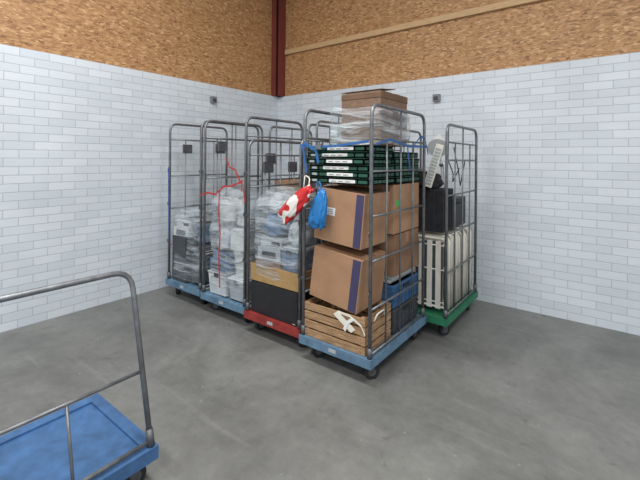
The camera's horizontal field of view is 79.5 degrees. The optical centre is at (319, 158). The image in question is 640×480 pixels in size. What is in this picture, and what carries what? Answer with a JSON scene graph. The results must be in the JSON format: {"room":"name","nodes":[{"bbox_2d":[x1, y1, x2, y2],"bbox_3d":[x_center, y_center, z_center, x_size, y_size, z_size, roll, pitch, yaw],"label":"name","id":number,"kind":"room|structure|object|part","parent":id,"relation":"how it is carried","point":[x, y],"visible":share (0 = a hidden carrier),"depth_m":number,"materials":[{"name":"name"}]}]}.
{"room":"distribution center","nodes":[
{"label":"distribution center","id":0,"kind":"room"},
{"bbox_2d":[0,0,277,332],"bbox_3d":[-3.100,-0.827,2.940,0.250,4.600,8.250,0,0,37],"label":"wall","id":1,"kind":"structure","parent":0,"point":[84,144],"depth_m":3.98,"materials":[{"name":"white brick"}]},
{"bbox_2d":[210,96,216,102],"bbox_3d":[-1.367,-0.762,4.949,0.055,0.080,0.080,0,0,37],"label":"junction box","id":2,"kind":"object","parent":1,"relation":"attached to","point":[213,99],"visible":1,"depth_m":4.93,"materials":[{"name":"grey plastic"}]},
{"bbox_2d":[271,0,285,96],"bbox_3d":[-0.629,-2.031,5.874,0.142,2.150,0.160,0,0,37],"label":"steel column","id":3,"kind":"structure","parent":1,"relation":"on","point":[278,48],"depth_m":5.83,"materials":[{"name":"red metal"}]},
{"bbox_2d":[0,286,639,479],"bbox_3d":[0.048,1.550,0.540,8.300,0.100,8.300,0,0,37],"label":"floor","id":4,"kind":"structure","parent":0,"point":[508,393],"depth_m":2.47,"materials":[{"name":"concrete"}]},
{"bbox_2d":[0,271,158,479],"bbox_3d":[-1.192,1.008,1.684,0.631,0.963,0.680,0,0,37],"label":"trolley","id":5,"kind":"object","parent":4,"relation":"on","point":[88,438],"visible":1,"depth_m":1.75,"materials":[{"name":"metal"}]},
{"bbox_2d":[166,120,259,303],"bbox_3d":[-1.181,0.548,4.323,0.610,1.883,0.824,0,0,37],"label":"trolley","id":6,"kind":"object","parent":4,"relation":"on","point":[191,287],"visible":0.45,"depth_m":4.17,"materials":[{"name":"grey metal"}]},
{"bbox_2d":[168,167,169,239],"bbox_3d":[-1.624,0.476,4.136,0.041,0.780,0.005,0,0,37],"label":"strap","id":7,"kind":"object","parent":6,"relation":"attached to","point":[168,167],"visible":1,"depth_m":4.14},
{"bbox_2d":[172,232,217,282],"bbox_3d":[-1.366,1.065,4.263,0.277,0.473,0.420,0,0,37],"label":"suitcase","id":8,"kind":"object","parent":6,"relation":"on","point":[183,247],"visible":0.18,"depth_m":4.09,"materials":[{"name":"grey plastic"}]},
{"bbox_2d":[174,216,215,237],"bbox_3d":[-1.384,0.736,4.241,0.250,0.176,0.380,0,0,35],"label":"printer","id":9,"kind":"object","parent":8,"relation":"on","point":[186,228],"visible":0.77,"depth_m":4.12,"materials":[{"name":"white plastic"}]},
{"bbox_2d":[174,210,218,268],"bbox_3d":[-1.189,0.876,4.318,0.540,0.775,0.794,0,0,37],"label":"wrap","id":10,"kind":"object","parent":6,"relation":"in","point":[214,218],"visible":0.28,"depth_m":4.03,"materials":[{"name":"white"}]},
{"bbox_2d":[191,242,217,284],"bbox_3d":[-1.195,1.086,4.108,0.238,0.434,0.335,0,0,37],"label":"duffel bag","id":11,"kind":"object","parent":6,"relation":"on","point":[195,256],"visible":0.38,"depth_m":3.99,"materials":[{"name":"grey fabric"}]},
{"bbox_2d":[192,221,214,242],"bbox_3d":[-1.210,0.769,4.066,0.199,0.200,0.196,0,0,37],"label":"bucket","id":12,"kind":"object","parent":11,"relation":"on","point":[209,224],"visible":0.77,"depth_m":4.01,"materials":[{"name":"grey plastic"}]},
{"bbox_2d":[208,208,222,238],"bbox_3d":[-1.054,0.947,4.493,0.470,0.713,0.276,0,0,37],"label":"storage box","id":13,"kind":"object","parent":6,"relation":"on","point":[214,214],"visible":0.08,"depth_m":4.46,"materials":[{"name":"grey plastic"}]},
{"bbox_2d":[200,116,302,322],"bbox_3d":[-0.666,0.553,3.903,0.640,1.883,0.824,0,0,37],"label":"trolley","id":14,"kind":"object","parent":4,"relation":"on","point":[216,300],"visible":0.44,"depth_m":3.72,"materials":[{"name":"grey metal"}]},
{"bbox_2d":[208,268,235,296],"bbox_3d":[-0.874,1.189,3.856,0.265,0.233,0.426,1,0,35],"label":"storage box","id":15,"kind":"object","parent":14,"relation":"in","point":[224,290],"visible":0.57,"depth_m":3.68,"materials":[{"name":"white plastic"}]},
{"bbox_2d":[210,249,235,271],"bbox_3d":[-0.884,0.981,3.837,0.240,0.177,0.370,0,0,41],"label":"bundle","id":16,"kind":"object","parent":15,"relation":"on","point":[226,264],"visible":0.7,"depth_m":3.71,"materials":[{"name":"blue plastic"}]},
{"bbox_2d":[217,226,238,250],"bbox_3d":[-0.877,0.766,3.837,0.233,0.249,0.306,0,0,37],"label":"bundle","id":17,"kind":"object","parent":16,"relation":"on","point":[225,239],"visible":0.44,"depth_m":3.72,"materials":[{"name":"white plastic"}]},
{"bbox_2d":[219,197,242,226],"bbox_3d":[-0.870,0.518,3.832,0.232,0.286,0.256,0,0,37],"label":"bundle","id":18,"kind":"object","parent":17,"relation":"on","point":[229,212],"visible":0.73,"depth_m":3.74,"materials":[{"name":"white plastic"}]},
{"bbox_2d":[200,158,244,287],"bbox_3d":[-0.906,0.589,3.519,0.685,1.206,0.048,0,0,37],"label":"strap","id":19,"kind":"object","parent":14,"relation":"attached to","point":[240,182],"visible":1,"depth_m":3.56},
{"bbox_2d":[228,274,252,301],"bbox_3d":[-0.647,1.201,3.688,0.240,0.213,0.416,0,0,37],"label":"storage box","id":20,"kind":"object","parent":14,"relation":"in","point":[236,291],"visible":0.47,"depth_m":3.54,"materials":[{"name":"grey plastic"}]},
{"bbox_2d":[229,250,256,277],"bbox_3d":[-0.705,0.971,3.627,0.231,0.240,0.228,0,0,37],"label":"bucket","id":21,"kind":"object","parent":20,"relation":"on","point":[239,256],"visible":0.58,"depth_m":3.55,"materials":[{"name":"white plastic"}]},
{"bbox_2d":[231,227,266,251],"bbox_3d":[-0.666,0.751,3.658,0.200,0.194,0.310,1,0,32],"label":"parcel","id":22,"kind":"object","parent":21,"relation":"on","point":[237,234],"visible":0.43,"depth_m":3.55,"materials":[{"name":"white plastic"}]},
{"bbox_2d":[236,200,263,228],"bbox_3d":[-0.653,0.520,3.676,0.209,0.258,0.264,0,0,37],"label":"bundle","id":23,"kind":"object","parent":22,"relation":"on","point":[256,213],"visible":0.62,"depth_m":3.60,"materials":[{"name":"white plastic"}]},
{"bbox_2d":[211,192,292,284],"bbox_3d":[-0.666,0.768,3.907,0.578,1.030,0.792,0,0,37],"label":"wrap","id":24,"kind":"object","parent":14,"relation":"in","point":[291,194],"visible":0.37,"depth_m":3.64,"materials":[{"name":"white"}]},
{"bbox_2d":[244,137,340,347],"bbox_3d":[-0.147,0.662,3.466,0.635,1.673,0.844,0,0,37],"label":"trolley","id":25,"kind":"object","parent":4,"relation":"on","point":[261,321],"visible":0.47,"depth_m":3.32,"materials":[{"name":"grey metal"}]},
{"bbox_2d":[251,280,297,326],"bbox_3d":[-0.366,1.178,3.187,0.525,0.263,0.068,0,0,37],"label":"monitor","id":26,"kind":"object","parent":25,"relation":"on","point":[278,303],"visible":0.85,"depth_m":3.15,"materials":[{"name":"black plastic"}]},
{"bbox_2d":[255,184,334,266],"bbox_3d":[-0.150,0.609,3.474,0.562,0.772,0.806,0,0,37],"label":"wrap","id":27,"kind":"object","parent":25,"relation":"in","point":[296,264],"visible":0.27,"depth_m":3.22,"materials":[{"name":"white"}]},
{"bbox_2d":[306,291,311,299],"bbox_3d":[-0.275,1.199,3.306,0.525,0.223,0.068,0,0,37],"label":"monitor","id":28,"kind":"object","parent":25,"relation":"on","point":[308,295],"visible":0.11,"depth_m":3.13,"materials":[{"name":"black plastic"}]},
{"bbox_3d":[-0.076,1.181,3.531,0.537,0.263,0.470,0,0,37],"label":"suitcase","id":29,"kind":"object","parent":25,"relation":"in","visible":0},
{"bbox_2d":[251,261,311,291],"bbox_3d":[-0.167,0.970,3.441,0.550,0.142,0.705,0,0,37],"label":"open cardboard box","id":30,"kind":"object","parent":29,"relation":"on","point":[284,279],"visible":0.22,"depth_m":3.13,"materials":[{"name":"brown cardboard"}]},
{"bbox_2d":[256,259,282,269],"bbox_3d":[-0.339,0.892,3.388,0.290,0.060,0.340,0,0,37],"label":"cardboard box","id":31,"kind":"object","parent":30,"relation":"on","point":[278,265],"visible":0.19,"depth_m":3.23,"materials":[{"name":"white cardboard"}]},
{"bbox_2d":[258,235,291,261],"bbox_3d":[-0.352,0.763,3.386,0.250,0.192,0.340,0,0,33],"label":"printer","id":32,"kind":"object","parent":31,"relation":"on","point":[270,246],"visible":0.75,"depth_m":3.27,"materials":[{"name":"grey plastic"}]},
{"bbox_2d":[263,212,292,236],"bbox_3d":[-0.363,0.559,3.396,0.242,0.212,0.262,0,0,37],"label":"bundle","id":33,"kind":"object","parent":32,"relation":"on","point":[272,225],"visible":0.66,"depth_m":3.30,"materials":[{"name":"blue plastic"}]},
{"bbox_2d":[268,192,291,212],"bbox_3d":[-0.334,0.380,3.401,0.232,0.174,0.229,0,0,37],"label":"bundle","id":34,"kind":"object","parent":33,"relation":"on","point":[278,200],"visible":0.58,"depth_m":3.32,"materials":[{"name":"white plastic"}]},
{"bbox_2d":[280,244,317,273],"bbox_3d":[-0.155,0.816,3.212,0.205,0.195,0.316,0,0,41],"label":"storage box","id":35,"kind":"object","parent":30,"relation":"on","point":[290,254],"visible":0.65,"depth_m":3.12,"materials":[{"name":"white plastic"}]},
{"bbox_2d":[288,218,314,246],"bbox_3d":[-0.148,0.601,3.211,0.191,0.232,0.241,0,0,37],"label":"bundle","id":36,"kind":"object","parent":35,"relation":"on","point":[293,234],"visible":0.58,"depth_m":3.15,"materials":[{"name":"white plastic"}]},
{"bbox_2d":[295,200,311,219],"bbox_3d":[-0.146,0.424,3.215,0.166,0.150,0.164,0,0,37],"label":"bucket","id":37,"kind":"object","parent":36,"relation":"on","point":[309,204],"visible":0.23,"depth_m":3.17,"materials":[{"name":"grey plastic"}]},
{"bbox_2d":[293,197,328,243],"bbox_3d":[-0.021,0.637,3.596,0.537,0.515,0.266,0,0,37],"label":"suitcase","id":38,"kind":"object","parent":30,"relation":"on","point":[318,239],"visible":0.02,"depth_m":3.43,"materials":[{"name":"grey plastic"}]},
{"bbox_2d":[267,124,339,211],"bbox_3d":[-0.126,0.557,4.573,0.620,1.883,0.824,0,0,37],"label":"trolley","id":39,"kind":"object","parent":4,"relation":"on","point":[309,133],"visible":0.19,"depth_m":4.43,"materials":[{"name":"grey metal"}]},
{"bbox_3d":[-0.132,1.054,4.570,0.503,0.516,0.690,0,0,37],"label":"cardboard box","id":40,"kind":"object","parent":39,"relation":"in","visible":0},
{"bbox_2d":[274,179,328,197],"bbox_3d":[-0.157,0.521,4.549,0.483,0.550,0.600,0,0,37],"label":"cardboard box","id":41,"kind":"object","parent":40,"relation":"on","point":[284,189],"visible":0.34,"depth_m":4.34,"materials":[{"name":"brown cardboard"}]},
{"bbox_2d":[315,120,399,196],"bbox_3d":[0.425,0.547,4.150,0.630,1.913,0.824,0,0,37],"label":"trolley","id":42,"kind":"object","parent":4,"relation":"on","point":[320,121],"visible":0.06,"depth_m":4.07,"materials":[{"name":"grey metal"}]},
{"bbox_2d":[299,103,425,379],"bbox_3d":[0.374,0.562,3.061,0.615,1.883,0.934,0,0,37],"label":"trolley","id":43,"kind":"object","parent":4,"relation":"on","point":[369,363],"visible":0.7,"depth_m":2.83,"materials":[{"name":"grey metal"}]},
{"bbox_2d":[278,175,313,224],"bbox_3d":[-0.165,0.306,2.815,0.330,0.373,0.120,0,0,37],"label":"shopping bag","id":44,"kind":"object","parent":43,"relation":"hanging from","point":[292,207],"visible":1,"depth_m":2.77,"materials":[{"name":"red plastic"}]},
{"bbox_2d":[308,181,327,229],"bbox_3d":[-0.014,0.331,2.722,0.154,0.344,0.074,0,0,37],"label":"plastic bag","id":45,"kind":"object","parent":43,"relation":"hanging from","point":[318,210],"visible":1,"depth_m":2.69,"materials":[{"name":"blue plastic"}]},
{"bbox_2d":[300,140,368,172],"bbox_3d":[0.080,-0.014,2.689,0.588,0.229,0.022,0,0,37],"label":"strap","id":46,"kind":"object","parent":43,"relation":"attached to","point":[317,146],"visible":1,"depth_m":2.76,"materials":[{"name":"fabric"}]},
{"bbox_2d":[305,297,390,355],"bbox_3d":[0.209,1.187,2.857,0.550,0.256,0.391,0,0,37],"label":"wooden crate","id":47,"kind":"object","parent":43,"relation":"in","point":[317,323],"depth_m":2.73,"materials":[{"name":"brown wood"}]},
{"bbox_2d":[310,242,384,313],"bbox_3d":[0.210,0.846,2.861,0.453,0.420,0.356,0,0,37],"label":"cardboard box","id":48,"kind":"object","parent":47,"relation":"on","point":[339,277],"visible":0.81,"depth_m":2.73,"materials":[{"name":"brown cardboard"}]},
{"bbox_2d":[314,185,389,249],"bbox_3d":[0.235,0.409,2.844,0.437,0.410,0.358,0,0,37],"label":"cardboard box","id":49,"kind":"object","parent":48,"relation":"on","point":[347,218],"visible":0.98,"depth_m":2.70,"materials":[{"name":"cardboard"}]},
{"bbox_2d":[309,164,394,185],"bbox_3d":[0.236,0.109,2.863,0.515,0.136,0.384,0,0,37],"label":"crates","id":50,"kind":"object","parent":49,"relation":"on","point":[349,174],"visible":0.93,"depth_m":2.71,"materials":[{"name":"plastic"}]},
{"bbox_2d":[307,145,392,164],"bbox_3d":[0.222,-0.029,2.874,0.504,0.133,0.403,0,0,37],"label":"crates","id":51,"kind":"object","parent":50,"relation":"on","point":[350,154],"visible":0.91,"depth_m":2.70,"materials":[{"name":"plastic"}]},
{"bbox_2d":[330,108,409,144],"bbox_3d":[0.397,-0.245,3.037,0.470,0.298,0.588,0,0,37],"label":"clear plastic bag","id":52,"kind":"object","parent":51,"relation":"on","point":[335,132],"visible":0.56,"depth_m":2.92,"materials":[{"name":"white"}]},
{"bbox_2d":[341,88,407,146],"bbox_3d":[0.433,-0.318,3.042,0.348,0.434,0.449,0,0,37],"label":"open cardboard box","id":53,"kind":"object","parent":51,"relation":"on","point":[356,105],"visible":0.74,"depth_m":2.88,"materials":[{"name":"brown cardboard"}]},
{"bbox_3d":[0.195,1.121,2.630,0.258,0.126,0.012,0,0,37],"label":"paper strips","id":54,"kind":"part","parent":47,"relation":"part of","materials":[{"name":"white paper"}]},
{"bbox_2d":[361,294,417,333],"bbox_3d":[0.486,1.226,3.219,0.506,0.183,0.456,0,0,37],"label":"plastic crate","id":55,"kind":"object","parent":43,"relation":"in","point":[405,307],"visible":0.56,"depth_m":3.03,"materials":[{"name":"plastic"}]},
{"bbox_2d":[381,272,417,308],"bbox_3d":[0.488,1.042,3.219,0.506,0.175,0.456,0,0,37],"label":"plastic crate","id":56,"kind":"object","parent":55,"relation":"on","point":[392,288],"visible":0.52,"depth_m":3.03,"materials":[{"name":"blue plastic"}]},
{"bbox_2d":[383,267,413,283],"bbox_3d":[0.491,0.921,3.217,0.454,0.057,0.400,0,0,37],"label":"paper stack","id":57,"kind":"object","parent":56,"relation":"on","point":[390,279],"visible":0.23,"depth_m":2.99,"materials":[{"name":"white paper"}]},
{"bbox_2d":[373,227,417,276],"bbox_3d":[0.495,0.728,3.216,0.503,0.313,0.440,0,0,37],"label":"cardboard box","id":58,"kind":"object","parent":57,"relation":"on","point":[406,236],"visible":0.42,"depth_m":2.98,"materials":[{"name":"brown cardboard"}]},
{"bbox_2d":[339,182,418,234],"bbox_3d":[0.492,0.378,3.207,0.503,0.373,0.460,0,0,37],"label":"cardboard box","id":59,"kind":"object","parent":58,"relation":"on","point":[393,188],"visible":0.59,"depth_m":2.99,"materials":[{"name":"brown cardboard"}]},
{"bbox_2d":[377,152,419,182],"bbox_3d":[0.499,0.063,3.216,0.516,0.238,0.448,0,0,37],"label":"crates","id":60,"kind":"object","parent":59,"relation":"on","point":[406,175],"visible":0.36,"depth_m":3.03,"materials":[{"name":"green plastic"}]},
{"bbox_2d":[376,135,427,169],"bbox_3d":[0.639,-0.053,2.865,0.018,0.277,0.872,0,0,37],"label":"strap","id":61,"kind":"object","parent":43,"relation":"attached to","point":[421,136],"visible":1,"depth_m":2.90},
{"bbox_2d":[394,123,477,335],"bbox_3d":[1.074,0.603,3.715,0.630,1.813,0.904,0,0,37],"label":"trolley","id":62,"kind":"object","parent":4,"relation":"on","point":[444,317],"visible":0.56,"depth_m":3.42,"materials":[{"name":"grey metal"}]},
{"bbox_2d":[425,143,443,187],"bbox_3d":[0.975,0.059,3.300,0.178,0.382,0.019,0,0,37],"label":"keyboard","id":63,"kind":"object","parent":62,"relation":"in","point":[438,150],"visible":0.98,"depth_m":3.29,"materials":[{"name":"white plastic"}]},
{"bbox_2d":[413,226,470,309],"bbox_3d":[1.085,0.980,3.721,0.533,0.658,0.712,0,0,37],"label":"folding chairs","id":64,"kind":"object","parent":62,"relation":"in","point":[434,241],"visible":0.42,"depth_m":3.39,"materials":[{"name":"white plastic"}]},
{"bbox_2d":[417,188,452,232],"bbox_3d":[0.980,0.455,3.560,0.487,0.372,0.266,0,0,37],"label":"suitcase","id":65,"kind":"object","parent":64,"relation":"on","point":[434,198],"visible":0.37,"depth_m":3.40,"materials":[{"name":"black fabric"}]},
{"bbox_2d":[414,171,443,188],"bbox_3d":[0.969,0.189,3.586,0.356,0.156,0.244,0,0,37],"label":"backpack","id":66,"kind":"object","parent":65,"relation":"on","point":[438,182],"visible":0.34,"depth_m":3.48,"materials":[{"name":"black fabric"}]},
{"bbox_2d":[453,196,464,227],"bbox_3d":[1.187,0.506,3.839,0.477,0.272,0.370,0,0,37],"label":"suitcase","id":67,"kind":"object","parent":64,"relation":"on","point":[458,221],"visible":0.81,"depth_m":3.71,"materials":[{"name":"black plastic"}]},
{"bbox_2d":[427,134,444,187],"bbox_3d":[1.164,0.061,3.685,0.187,0.615,0.416,1,0,30],"label":"desk lamp","id":68,"kind":"object","parent":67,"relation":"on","point":[438,138],"visible":0.56,"depth_m":3.57,"materials":[{"name":"white plastic"}]},
{"bbox_2d":[448,145,464,185],"bbox_3d":[1.286,-0.002,3.622,0.039,0.535,0.490,0,0,37],"label":"power cable","id":69,"kind":"object","parent":62,"relation":"hanging from","point":[448,145],"visible":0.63,"depth_m":3.61,"materials":[{"name":"black plastic"}]},
{"bbox_2d":[278,0,639,335],"bbox_3d":[2.595,-0.777,3.611,8.030,4.600,0.250,0,0,37],"label":"wall","id":70,"kind":"structure","parent":0,"point":[558,162],"depth_m":3.88,"materials":[{"name":"white brick"}]},
{"bbox_2d":[285,0,543,54],"bbox_3d":[2.596,-1.592,3.472,7.870,0.070,0.040,0,0,37],"label":"trim","id":71,"kind":"structure","parent":70,"relation":"attached to","point":[506,4],"depth_m":4.55,"materials":[{"name":"brown wood"}]},
{"bbox_2d":[433,94,440,101],"bbox_3d":[1.328,-0.698,4.391,0.080,0.080,0.055,0,0,37],"label":"junction box","id":72,"kind":"object","parent":70,"relation":"attached to","point":[436,97],"visible":1,"depth_m":4.37,"materials":[{"name":"grey plastic"}]}
]}

